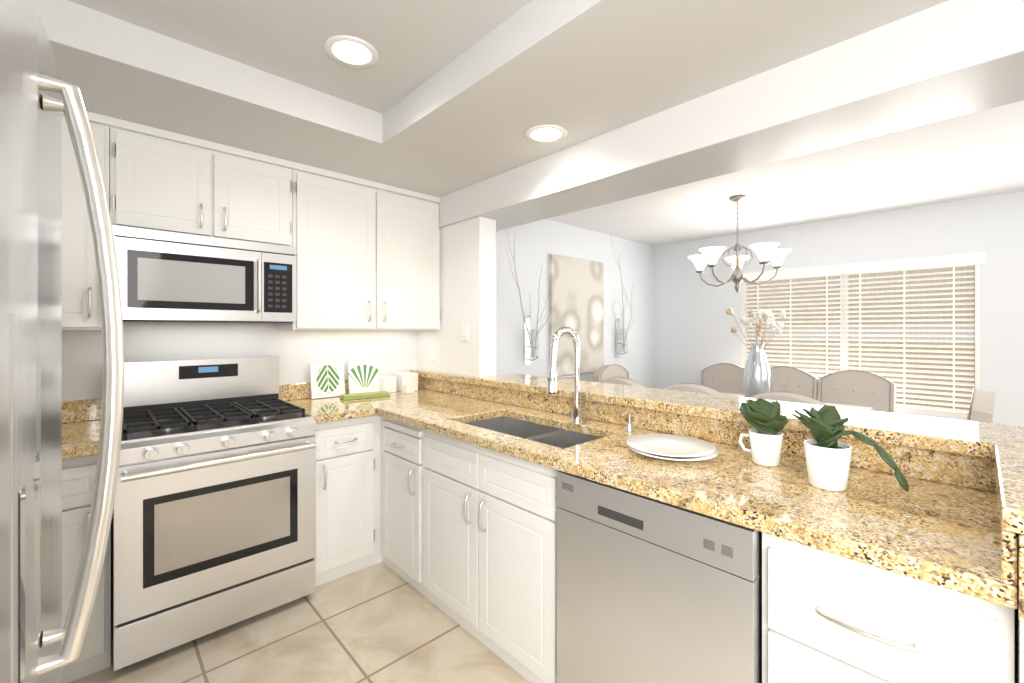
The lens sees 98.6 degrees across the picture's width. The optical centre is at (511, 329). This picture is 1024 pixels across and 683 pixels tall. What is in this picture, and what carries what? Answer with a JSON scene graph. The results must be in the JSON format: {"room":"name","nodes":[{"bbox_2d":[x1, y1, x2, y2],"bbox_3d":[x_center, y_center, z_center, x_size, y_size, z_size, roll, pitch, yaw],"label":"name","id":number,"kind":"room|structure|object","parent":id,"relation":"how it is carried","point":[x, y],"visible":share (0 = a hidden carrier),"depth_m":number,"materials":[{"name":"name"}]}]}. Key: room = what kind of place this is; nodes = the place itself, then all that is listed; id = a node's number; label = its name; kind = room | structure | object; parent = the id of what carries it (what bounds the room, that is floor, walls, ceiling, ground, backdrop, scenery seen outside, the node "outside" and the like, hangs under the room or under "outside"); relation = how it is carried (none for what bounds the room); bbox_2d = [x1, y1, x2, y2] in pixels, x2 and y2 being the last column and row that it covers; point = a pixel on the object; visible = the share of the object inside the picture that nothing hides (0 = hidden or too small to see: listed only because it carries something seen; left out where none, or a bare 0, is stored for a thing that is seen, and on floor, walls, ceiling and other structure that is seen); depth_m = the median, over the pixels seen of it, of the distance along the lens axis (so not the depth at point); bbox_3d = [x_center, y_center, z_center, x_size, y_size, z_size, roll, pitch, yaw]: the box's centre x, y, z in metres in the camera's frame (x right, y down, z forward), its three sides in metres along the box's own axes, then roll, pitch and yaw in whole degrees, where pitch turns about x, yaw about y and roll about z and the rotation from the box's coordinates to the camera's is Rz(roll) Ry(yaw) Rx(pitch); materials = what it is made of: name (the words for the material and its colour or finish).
{"room":"kitchen","nodes":[
{"label":"kitchen","id":0,"kind":"room"},
{"bbox_2d":[62,322,416,400],"bbox_3d":[-1.747,0.086,2.537,2.940,2.540,0.120,0,0,-43],"label":"wall","id":1,"kind":"structure","parent":0,"point":[298,352],"depth_m":2.58,"materials":[{"name":"white paint"}]},
{"bbox_2d":[62,111,105,329],"bbox_3d":[-2.076,-0.471,1.909,0.483,0.943,0.338,0,0,-43],"label":"upper cabinet","id":2,"kind":"object","parent":1,"relation":"attached to","point":[81,308],"depth_m":1.88,"materials":[{"name":"white wood"}]},
{"bbox_2d":[106,116,289,245],"bbox_3d":[-1.621,-0.701,2.337,0.762,0.483,0.338,0,0,-43],"label":"upper cabinet","id":3,"kind":"object","parent":1,"relation":"attached to","point":[157,179],"depth_m":2.16,"materials":[{"name":"white wood"}]},
{"bbox_2d":[112,225,296,322],"bbox_3d":[-1.582,-0.249,2.296,0.754,0.414,0.450,0,0,-43],"label":"microwave","id":4,"kind":"object","parent":3,"relation":"attached to","point":[164,276],"visible":0.9,"depth_m":2.13,"materials":[{"name":"silver metal"}]},
{"bbox_2d":[276,161,439,329],"bbox_3d":[-0.981,-0.471,2.938,0.990,0.943,0.338,0,0,-43],"label":"upper cabinet","id":5,"kind":"object","parent":1,"relation":"attached to","point":[368,255],"depth_m":2.75,"materials":[{"name":"white wood"}]},
{"bbox_2d":[69,562,529,682],"bbox_3d":[1.139,1.396,1.956,6.350,0.080,4.920,0,0,-43],"label":"floor","id":6,"kind":"structure","parent":0,"point":[380,622],"depth_m":1.88,"materials":[{"name":"tile"}]},
{"bbox_2d":[0,0,123,682],"bbox_3d":[-0.876,0.466,0.343,0.884,1.780,0.900,0,0,-43],"label":"refrigerator","id":7,"kind":"object","parent":6,"relation":"on","point":[38,96],"visible":1,"depth_m":0.55,"materials":[{"name":"silver metal"}]},
{"bbox_2d":[61,454,110,682],"bbox_3d":[-1.965,0.919,1.821,0.442,0.872,0.618,0,0,-43],"label":"base cabinet","id":8,"kind":"object","parent":6,"relation":"on","point":[78,473],"depth_m":1.70,"materials":[{"name":"white wood"}]},
{"bbox_2d":[62,398,101,458],"bbox_3d":[-2.120,0.409,1.659,0.893,0.143,0.647,0,0,-43],"label":"countertop","id":9,"kind":"structure","parent":8,"relation":"on","point":[81,419],"depth_m":1.99,"materials":[{"name":"beige stone"}]},
{"bbox_2d":[111,356,315,670],"bbox_3d":[-1.468,0.758,2.175,0.752,1.195,0.738,0,0,-43],"label":"range","id":10,"kind":"object","parent":6,"relation":"on","point":[213,524],"visible":1,"depth_m":1.96,"materials":[{"name":"silver metal"}]},
{"bbox_2d":[314,415,376,586],"bbox_3d":[-1.122,0.919,2.614,0.340,0.872,0.618,0,0,-43],"label":"base cabinet","id":11,"kind":"object","parent":6,"relation":"on","point":[346,449],"depth_m":2.40,"materials":[{"name":"white wood"}]},
{"bbox_2d":[279,381,369,422],"bbox_3d":[-1.119,0.409,2.597,0.323,0.143,0.651,0,0,-43],"label":"countertop","id":12,"kind":"structure","parent":11,"relation":"on","point":[327,409],"depth_m":2.61,"materials":[{"name":"beige stone"}]},
{"bbox_2d":[377,415,516,602],"bbox_3d":[-0.385,0.919,2.575,0.618,0.872,0.490,0,0,-43],"label":"base cabinet","id":13,"kind":"object","parent":6,"relation":"on","point":[463,533],"depth_m":2.07,"materials":[{"name":"white wood"}]},
{"bbox_2d":[592,364,628,381],"bbox_3d":[1.214,0.857,4.395,0.540,1.005,0.641,0,0,-43],"label":"dining chair","id":14,"kind":"object","parent":6,"relation":"on","point":[606,372],"visible":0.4,"depth_m":4.52,"materials":[{"name":"beige fabric"}]},
{"bbox_2d":[599,377,644,386],"bbox_3d":[0.995,0.857,3.495,0.641,1.005,0.540,0,0,-43],"label":"dining chair","id":15,"kind":"object","parent":6,"relation":"on","point":[621,380],"visible":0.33,"depth_m":3.26,"materials":[{"name":"beige fabric"}]},
{"bbox_2d":[556,471,761,682],"bbox_3d":[0.583,0.923,1.497,0.590,0.866,0.629,0,0,-43],"label":"dishwasher","id":16,"kind":"object","parent":6,"relation":"on","point":[649,590],"visible":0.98,"depth_m":1.27,"materials":[{"name":"silver metal"}]},
{"bbox_2d":[665,383,722,394],"bbox_3d":[1.372,0.857,3.095,0.641,1.005,0.540,0,0,-43],"label":"dining chair","id":17,"kind":"object","parent":6,"relation":"on","point":[693,387],"visible":0.19,"depth_m":2.86,"materials":[{"name":"beige fabric"}]},
{"bbox_2d":[700,363,743,394],"bbox_3d":[2.126,0.857,4.558,0.641,1.005,0.540,0,0,-43],"label":"dining chair","id":18,"kind":"object","parent":6,"relation":"on","point":[724,377],"visible":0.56,"depth_m":4.72,"materials":[{"name":"beige fabric"}]},
{"bbox_2d":[748,391,825,405],"bbox_3d":[1.749,0.857,2.694,0.641,1.005,0.540,0,0,-43],"label":"dining chair","id":19,"kind":"object","parent":6,"relation":"on","point":[784,396],"visible":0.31,"depth_m":2.47,"materials":[{"name":"beige fabric"}]},
{"bbox_2d":[770,366,817,399],"bbox_3d":[2.502,0.857,4.157,0.641,1.005,0.540,0,0,-43],"label":"dining chair","id":20,"kind":"object","parent":6,"relation":"on","point":[791,379],"visible":0.31,"depth_m":4.25,"materials":[{"name":"beige fabric"}]},
{"bbox_2d":[720,392,872,410],"bbox_3d":[1.937,0.976,3.626,0.900,0.760,1.500,0,0,-43],"label":"dining table","id":21,"kind":"object","parent":6,"relation":"on","point":[829,404],"depth_m":3.48,"materials":[{"name":"beige wood"}]},
{"bbox_2d":[726,307,786,397],"bbox_3d":[2.007,0.203,3.575,0.479,0.785,0.442,0,0,-43],"label":"vase","id":22,"kind":"object","parent":21,"relation":"on","point":[757,378],"visible":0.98,"depth_m":3.52,"materials":[{"name":"silver metal"}]},
{"bbox_2d":[818,370,895,412],"bbox_3d":[2.879,0.857,3.756,0.641,1.005,0.540,0,0,-43],"label":"dining chair","id":23,"kind":"object","parent":6,"relation":"on","point":[875,392],"visible":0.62,"depth_m":3.88,"materials":[{"name":"beige fabric"}]},
{"bbox_2d":[762,532,1014,682],"bbox_3d":[0.969,0.919,1.136,0.618,0.872,0.412,0,0,-43],"label":"base cabinet","id":24,"kind":"object","parent":6,"relation":"on","point":[827,617],"depth_m":0.92,"materials":[{"name":"white wood"}]},
{"bbox_2d":[344,369,1023,623],"bbox_3d":[0.112,0.399,2.012,0.669,0.190,3.189,0,0,-43],"label":"countertop","id":25,"kind":"structure","parent":24,"relation":"on","point":[938,523],"depth_m":1.26,"materials":[{"name":"beige stone"}]},
{"bbox_2d":[309,362,344,398],"bbox_3d":[-1.207,0.327,2.883,0.215,0.225,0.018,0,-9,-43],"label":"print","id":26,"kind":"object","parent":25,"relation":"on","point":[326,379],"visible":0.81,"depth_m":2.87},
{"bbox_2d":[347,360,379,393],"bbox_3d":[-1.029,0.327,3.051,0.215,0.225,0.018,0,-9,-43],"label":"print","id":27,"kind":"object","parent":25,"relation":"on","point":[363,376],"visible":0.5,"depth_m":3.04},
{"bbox_2d":[339,391,389,399],"bbox_3d":[-0.961,0.428,2.884,0.300,0.024,0.110,0,0,-35],"label":"towel","id":28,"kind":"object","parent":25,"relation":"on","point":[363,395],"visible":0.98,"depth_m":2.84,"materials":[{"name":"green fabric"}]},
{"bbox_2d":[379,376,395,392],"bbox_3d":[-0.887,0.386,3.126,0.095,0.109,0.095,0,0,-43],"label":"canister","id":29,"kind":"object","parent":25,"relation":"on","point":[387,383],"visible":0.9,"depth_m":3.09,"materials":[{"name":"white ceramic"}]},
{"bbox_2d":[394,372,417,391],"bbox_3d":[-0.771,0.376,3.207,0.125,0.129,0.125,0,0,-43],"label":"canister","id":30,"kind":"object","parent":25,"relation":"on","point":[406,377],"visible":0.79,"depth_m":3.17,"materials":[{"name":"white ceramic"}]},
{"bbox_2d":[402,383,413,393],"bbox_3d":[-0.726,0.407,3.079,0.062,0.066,0.062,0,0,-43],"label":"canister","id":31,"kind":"object","parent":25,"relation":"on","point":[407,388],"visible":1,"depth_m":3.06,"materials":[{"name":"white ceramic"}]},
{"bbox_2d":[465,417,600,448],"bbox_3d":[0.070,0.585,2.042,0.430,0.204,0.790,0,0,-43],"label":"sink","id":32,"kind":"object","parent":25,"relation":"in","point":[555,437],"visible":0.15,"depth_m":2.25,"materials":[{"name":"grey metal"}]},
{"bbox_2d":[547,326,585,420],"bbox_3d":[0.265,0.211,2.085,0.237,0.459,0.095,0,0,-43],"label":"faucet","id":33,"kind":"object","parent":25,"relation":"on","point":[553,378],"visible":1,"depth_m":2.11,"materials":[{"name":"silver metal"}]},
{"bbox_2d":[619,411,633,430],"bbox_3d":[0.497,0.396,1.915,0.092,0.088,0.040,0,0,-43],"label":"soap pump","id":34,"kind":"object","parent":25,"relation":"on","point":[629,426],"visible":1,"depth_m":1.92,"materials":[{"name":"silver metal"}]},
{"bbox_2d":[626,434,718,460],"bbox_3d":[0.565,0.422,1.564,0.304,0.036,0.306,0,0,-43],"label":"plates","id":35,"kind":"object","parent":25,"relation":"on","point":[670,447],"visible":1,"depth_m":1.56,"materials":[{"name":"white ceramic"}]},
{"bbox_2d":[738,398,787,466],"bbox_3d":[0.831,0.337,1.464,0.160,0.207,0.147,0,0,-43],"label":"plant pot","id":36,"kind":"object","parent":25,"relation":"on","point":[766,420],"visible":1,"depth_m":1.43,"materials":[{"name":"white ceramic"}]},
{"bbox_2d":[792,405,908,491],"bbox_3d":[0.920,0.331,1.209,0.154,0.220,0.259,0,0,-43],"label":"plant pot","id":37,"kind":"object","parent":25,"relation":"on","point":[828,456],"visible":1,"depth_m":1.20,"materials":[{"name":"white ceramic"}]},
{"bbox_2d":[966,388,994,422],"bbox_3d":[2.660,0.857,2.857,0.540,1.005,0.641,0,0,-43],"label":"dining chair","id":38,"kind":"object","parent":6,"relation":"on","point":[982,404],"visible":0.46,"depth_m":2.51,"materials":[{"name":"beige fabric"}]},
{"bbox_2d":[417,217,495,376],"bbox_3d":[-0.422,0.311,3.171,0.140,2.089,0.769,0,0,-43],"label":"wall","id":39,"kind":"structure","parent":0,"point":[468,271],"depth_m":2.94,"materials":[{"name":"white paint"}]},
{"bbox_2d":[429,344,434,359],"bbox_3d":[-0.594,0.162,3.245,0.008,0.116,0.072,0,0,-43],"label":"electrical outlet plate","id":40,"kind":"object","parent":39,"relation":"attached to","point":[431,351],"visible":1,"depth_m":3.23,"materials":[{"name":"white plastic"}]},
{"bbox_2d":[461,323,467,340],"bbox_3d":[-0.319,0.013,2.953,0.009,0.116,0.072,0,0,-43],"label":"switch plate","id":41,"kind":"object","parent":39,"relation":"attached to","point":[464,331],"visible":1,"depth_m":2.94,"materials":[{"name":"white plastic"}]},
{"bbox_2d":[38,0,947,196],"bbox_3d":[-0.118,-1.094,0.761,2.680,0.300,4.700,0,0,-43],"label":"ceiling","id":42,"kind":"structure","parent":0,"point":[440,98],"depth_m":1.67,"materials":[{"name":"white paint"}]},
{"bbox_2d":[324,35,378,68],"bbox_3d":[-0.630,-1.091,1.733,0.204,0.006,0.204,0,0,-43],"label":"recessed light","id":43,"kind":"object","parent":42,"relation":"in","point":[351,51],"visible":1,"depth_m":1.72,"materials":[{"name":"white plastic"}]},
{"bbox_2d":[525,124,566,143],"bbox_3d":[0.164,-0.941,2.121,0.204,0.006,0.204,0,0,-43],"label":"recessed light","id":44,"kind":"object","parent":42,"relation":"in","point":[545,134],"visible":1,"depth_m":2.12,"materials":[{"name":"white"}]},
{"bbox_2d":[496,219,652,387],"bbox_3d":[0.594,0.086,4.683,3.410,2.540,0.200,0,0,-43],"label":"wall","id":45,"kind":"structure","parent":0,"point":[537,243],"depth_m":4.45,"materials":[{"name":"white paint"}]},
{"bbox_2d":[504,228,562,364],"bbox_3d":[0.206,-0.375,3.991,0.857,1.401,0.273,0,0,-43],"label":"sconce","id":46,"kind":"object","parent":45,"relation":"attached to","point":[529,347],"visible":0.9,"depth_m":4.06,"materials":[{"name":"silver metal"}]},
{"bbox_2d":[549,254,603,375],"bbox_3d":[0.693,-0.144,4.611,0.865,1.200,0.036,0,0,-43],"label":"canvas art","id":47,"kind":"object","parent":45,"relation":"attached to","point":[577,283],"visible":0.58,"depth_m":4.58},
{"bbox_2d":[609,232,633,357],"bbox_3d":[1.223,-0.419,5.001,0.660,1.490,0.193,0,0,-43],"label":"sconce","id":48,"kind":"object","parent":45,"relation":"attached to","point":[618,340],"visible":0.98,"depth_m":5.11,"materials":[{"name":"silver metal"}]},
{"bbox_2d":[438,0,1023,230],"bbox_3d":[0.997,-0.934,1.808,0.380,0.400,4.699,0,0,-43],"label":"soffit","id":49,"kind":"structure","parent":0,"point":[948,59],"depth_m":1.60,"materials":[{"name":"white paint"}]},
{"bbox_2d":[547,100,1023,245],"bbox_3d":[2.256,-1.234,3.075,3.190,0.300,4.820,0,0,-43],"label":"ceiling","id":50,"kind":"structure","parent":0,"point":[973,155],"depth_m":3.30,"materials":[{"name":"white paint"}]},
{"bbox_2d":[688,195,790,292],"bbox_3d":[1.817,-0.691,3.603,0.770,0.784,0.746,0,0,-43],"label":"chandelier","id":51,"kind":"object","parent":50,"relation":"hanging from","point":[765,252],"visible":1,"depth_m":3.53,"materials":[{"name":"grey metal"}]},
{"bbox_2d":[653,191,1023,425],"bbox_3d":[3.458,0.086,4.067,0.120,2.540,4.620,0,0,-43],"label":"wall","id":52,"kind":"structure","parent":0,"point":[694,323],"depth_m":4.14,"materials":[{"name":"white paint"}]},
{"bbox_2d":[741,264,980,418],"bbox_3d":[3.239,0.061,4.300,0.118,1.348,1.838,0,0,-43],"label":"window","id":53,"kind":"structure","parent":52,"relation":"in","point":[977,321],"depth_m":4.08,"materials":[{"name":"white"}]},
{"bbox_2d":[742,252,984,413],"bbox_3d":[3.212,0.034,4.276,0.092,1.326,1.880,0,0,-43],"label":"window blinds","id":54,"kind":"object","parent":53,"relation":"attached to","point":[950,261],"visible":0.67,"depth_m":4.02,"materials":[{"name":"white plastic"}]},
{"bbox_2d":[1015,533,1023,682],"bbox_3d":[0.438,0.851,1.790,0.780,1.010,2.419,0,0,-43],"label":"wall","id":55,"kind":"structure","parent":0,"point":[1019,651],"depth_m":0.77,"materials":[{"name":"white paint"}]},
{"bbox_2d":[473,374,1023,533],"bbox_3d":[0.500,0.324,1.848,0.999,0.040,2.418,0,0,-43],"label":"bar","id":56,"kind":"object","parent":55,"relation":"on","point":[1002,445],"visible":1,"depth_m":1.46,"materials":[{"name":"beige stone"}]},
{"label":"outside","id":57,"kind":"structure","parent":0,"visible":0},
{"bbox_2d":[748,264,974,409],"bbox_3d":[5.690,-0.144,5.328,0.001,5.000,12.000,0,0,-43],"label":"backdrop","id":58,"kind":"structure","parent":57,"point":[889,308],"depth_m":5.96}
]}

